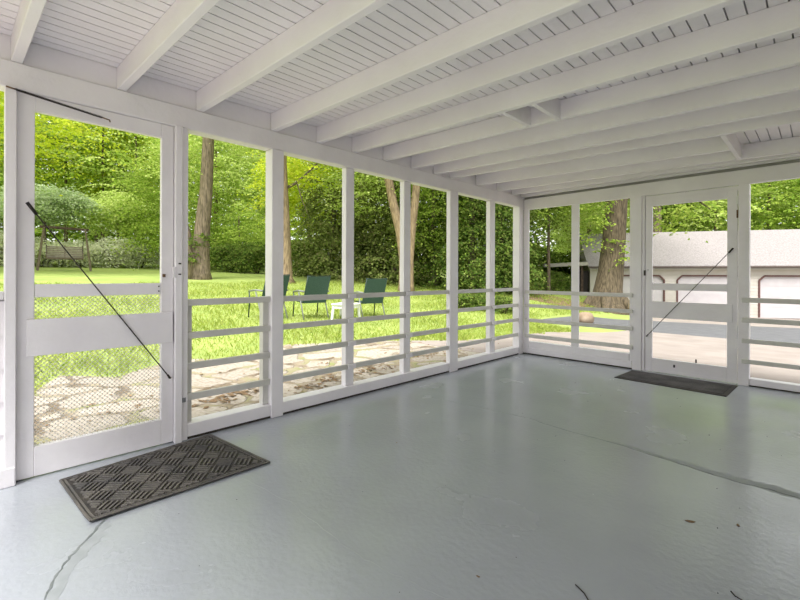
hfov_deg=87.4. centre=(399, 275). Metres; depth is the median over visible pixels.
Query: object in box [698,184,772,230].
leafy tree
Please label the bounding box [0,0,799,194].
ceiling
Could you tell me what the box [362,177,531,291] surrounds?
leafy tree
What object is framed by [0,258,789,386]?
lawn
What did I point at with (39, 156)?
tree
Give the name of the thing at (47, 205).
tree
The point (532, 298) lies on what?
mulch bed
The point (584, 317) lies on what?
boulder
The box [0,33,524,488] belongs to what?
wall
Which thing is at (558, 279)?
bush
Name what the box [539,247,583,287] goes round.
bush
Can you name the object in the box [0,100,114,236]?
tree
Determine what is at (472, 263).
evergreen tree
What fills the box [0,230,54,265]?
bush
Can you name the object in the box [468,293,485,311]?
bush
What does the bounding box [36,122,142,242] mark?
tree
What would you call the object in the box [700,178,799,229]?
leafy tree
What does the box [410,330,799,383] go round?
driveway
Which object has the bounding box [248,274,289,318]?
patio chair
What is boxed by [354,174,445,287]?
tree
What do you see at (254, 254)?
bush
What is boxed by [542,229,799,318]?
garage
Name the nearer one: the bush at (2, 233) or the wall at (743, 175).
the wall at (743, 175)
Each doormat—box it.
[59,434,269,521]
[614,370,736,396]
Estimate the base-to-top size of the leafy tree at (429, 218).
11.972 m
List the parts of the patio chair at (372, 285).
frame, backrest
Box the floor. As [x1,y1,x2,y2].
[0,353,799,599]
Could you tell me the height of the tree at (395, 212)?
11.149 m
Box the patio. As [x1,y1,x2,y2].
[34,340,478,444]
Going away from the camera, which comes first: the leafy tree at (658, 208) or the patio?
the patio
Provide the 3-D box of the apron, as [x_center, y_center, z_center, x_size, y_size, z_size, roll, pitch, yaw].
[19.705,2.026,15.453,18.731,0.617,10.443,0,0,31]
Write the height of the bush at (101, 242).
2.375 m
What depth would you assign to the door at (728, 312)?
4.51 m
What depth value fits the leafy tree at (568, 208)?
33.94 m
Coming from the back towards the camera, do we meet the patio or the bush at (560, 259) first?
the bush at (560, 259)
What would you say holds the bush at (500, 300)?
on the lawn at (67, 275)
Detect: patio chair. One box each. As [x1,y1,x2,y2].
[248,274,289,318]
[292,276,330,319]
[354,278,386,316]
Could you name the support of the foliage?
on the lawn at (67, 275)
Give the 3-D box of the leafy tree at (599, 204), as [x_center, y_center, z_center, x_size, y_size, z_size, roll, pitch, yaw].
[7.552,-4.375,21.154,7.327,10.805,7.073,0,0,-13]
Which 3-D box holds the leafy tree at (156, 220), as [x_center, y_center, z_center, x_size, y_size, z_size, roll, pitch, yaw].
[-13.731,-3.926,24.528,7.157,8.890,7.110,0,0,28]
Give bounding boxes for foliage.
[0,103,799,275]
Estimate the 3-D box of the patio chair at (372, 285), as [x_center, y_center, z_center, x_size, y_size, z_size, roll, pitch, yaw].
[-0.735,0.546,10.243,0.640,0.976,0.758,0,0,-31]
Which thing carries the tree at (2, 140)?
on the lawn at (67, 275)
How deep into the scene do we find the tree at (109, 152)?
30.43 m
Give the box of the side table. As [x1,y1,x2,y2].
[331,302,360,319]
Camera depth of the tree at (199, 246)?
16.69 m
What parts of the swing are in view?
leg, leg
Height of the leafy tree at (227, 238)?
5.449 m
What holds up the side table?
on the lawn at (67, 275)
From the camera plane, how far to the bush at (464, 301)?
12.95 m
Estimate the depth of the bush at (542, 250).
25.44 m
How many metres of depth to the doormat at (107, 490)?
2.28 m
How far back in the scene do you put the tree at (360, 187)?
21.07 m
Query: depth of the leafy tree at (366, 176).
18.40 m
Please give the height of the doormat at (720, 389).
0.012 m
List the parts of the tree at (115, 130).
crown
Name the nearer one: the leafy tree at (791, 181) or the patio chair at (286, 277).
the patio chair at (286, 277)
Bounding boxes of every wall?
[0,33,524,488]
[521,156,799,392]
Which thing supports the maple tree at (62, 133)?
on the lawn at (67, 275)
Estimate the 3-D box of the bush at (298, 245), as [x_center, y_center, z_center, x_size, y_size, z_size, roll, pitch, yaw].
[-5.950,-0.533,23.854,4.223,3.264,4.309,0,0,10]
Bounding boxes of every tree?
[0,91,135,195]
[0,98,58,198]
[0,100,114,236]
[0,113,128,241]
[0,182,109,243]
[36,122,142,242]
[38,115,159,260]
[56,124,199,241]
[60,189,156,265]
[79,126,159,257]
[87,134,245,270]
[132,134,265,266]
[138,137,291,279]
[192,200,264,269]
[210,142,313,266]
[230,144,358,283]
[237,150,358,269]
[289,157,399,234]
[290,162,375,282]
[315,172,424,283]
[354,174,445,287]
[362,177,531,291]
[384,178,419,290]
[385,188,540,283]
[415,192,540,297]
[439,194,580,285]
[459,199,553,301]
[508,192,726,314]
[530,203,604,290]
[531,201,629,270]
[537,199,675,257]
[538,208,629,254]
[593,194,714,231]
[626,188,762,232]
[653,206,661,231]
[662,182,787,231]
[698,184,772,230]
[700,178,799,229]
[751,179,799,229]
[756,181,799,229]
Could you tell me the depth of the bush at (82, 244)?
22.84 m
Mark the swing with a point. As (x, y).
(57, 255)
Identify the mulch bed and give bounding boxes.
[529,294,588,306]
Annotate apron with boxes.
[653,317,799,327]
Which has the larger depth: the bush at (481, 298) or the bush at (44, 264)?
the bush at (44, 264)
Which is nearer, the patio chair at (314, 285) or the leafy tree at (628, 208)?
the patio chair at (314, 285)
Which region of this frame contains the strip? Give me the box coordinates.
[544,316,799,342]
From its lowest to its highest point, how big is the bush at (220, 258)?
2.618 m
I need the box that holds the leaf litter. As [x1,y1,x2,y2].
[44,340,498,430]
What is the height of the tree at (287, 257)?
12.239 m
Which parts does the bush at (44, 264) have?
stem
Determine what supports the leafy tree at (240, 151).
on the lawn at (67, 275)
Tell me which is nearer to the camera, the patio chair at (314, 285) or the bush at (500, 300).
the patio chair at (314, 285)
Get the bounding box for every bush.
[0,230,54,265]
[0,237,86,267]
[36,241,119,267]
[47,238,104,264]
[77,236,158,268]
[106,240,159,268]
[210,240,255,272]
[223,241,264,273]
[257,239,325,274]
[458,293,478,307]
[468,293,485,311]
[495,296,512,313]
[507,259,548,291]
[529,245,568,280]
[532,270,570,290]
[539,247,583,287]
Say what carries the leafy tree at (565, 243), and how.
on the lawn at (67, 275)
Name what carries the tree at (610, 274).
on the lawn at (67, 275)
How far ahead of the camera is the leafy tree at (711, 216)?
30.51 m
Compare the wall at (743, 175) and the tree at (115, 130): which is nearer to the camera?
the wall at (743, 175)
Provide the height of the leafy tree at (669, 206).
11.047 m
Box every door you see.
[6,85,180,480]
[644,186,738,382]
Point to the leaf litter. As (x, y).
(243, 392)
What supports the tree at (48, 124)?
on the lawn at (67, 275)
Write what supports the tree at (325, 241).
on the lawn at (67, 275)
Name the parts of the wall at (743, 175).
post, rail, rail, rail, rail, rail, sill, post, plate, post, rail, rail, rail, rail, sill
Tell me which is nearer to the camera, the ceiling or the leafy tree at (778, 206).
the ceiling
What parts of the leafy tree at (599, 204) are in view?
crown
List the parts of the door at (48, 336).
rail, rail, rail, brace rod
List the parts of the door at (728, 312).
brace rod, rail, rail, rail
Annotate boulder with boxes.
[579,312,593,322]
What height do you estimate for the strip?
0.618 m
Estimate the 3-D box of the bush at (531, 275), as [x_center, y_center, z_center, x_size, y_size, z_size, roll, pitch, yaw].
[5.784,0.205,19.937,2.922,2.173,2.809,0,0,-19]
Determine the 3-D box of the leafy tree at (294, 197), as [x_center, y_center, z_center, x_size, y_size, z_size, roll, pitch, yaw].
[-5.066,-5.279,25.596,9.174,10.729,8.942,0,0,-45]
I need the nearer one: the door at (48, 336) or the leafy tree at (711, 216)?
the door at (48, 336)
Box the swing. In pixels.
[36,225,91,270]
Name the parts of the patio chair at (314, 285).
frame, backrest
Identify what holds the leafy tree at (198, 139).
on the lawn at (67, 275)
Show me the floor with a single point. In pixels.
(370, 515)
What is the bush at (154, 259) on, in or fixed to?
on the lawn at (67, 275)
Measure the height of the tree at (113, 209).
4.919 m
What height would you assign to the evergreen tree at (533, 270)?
12.668 m
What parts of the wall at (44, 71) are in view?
window sill, sill, post, post, sill, rail, rail, rail, rail, post, sill, rail, rail, rail, rail, post, rail, rail, rail, rail, sill, post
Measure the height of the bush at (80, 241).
2.634 m
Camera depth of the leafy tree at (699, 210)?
29.56 m

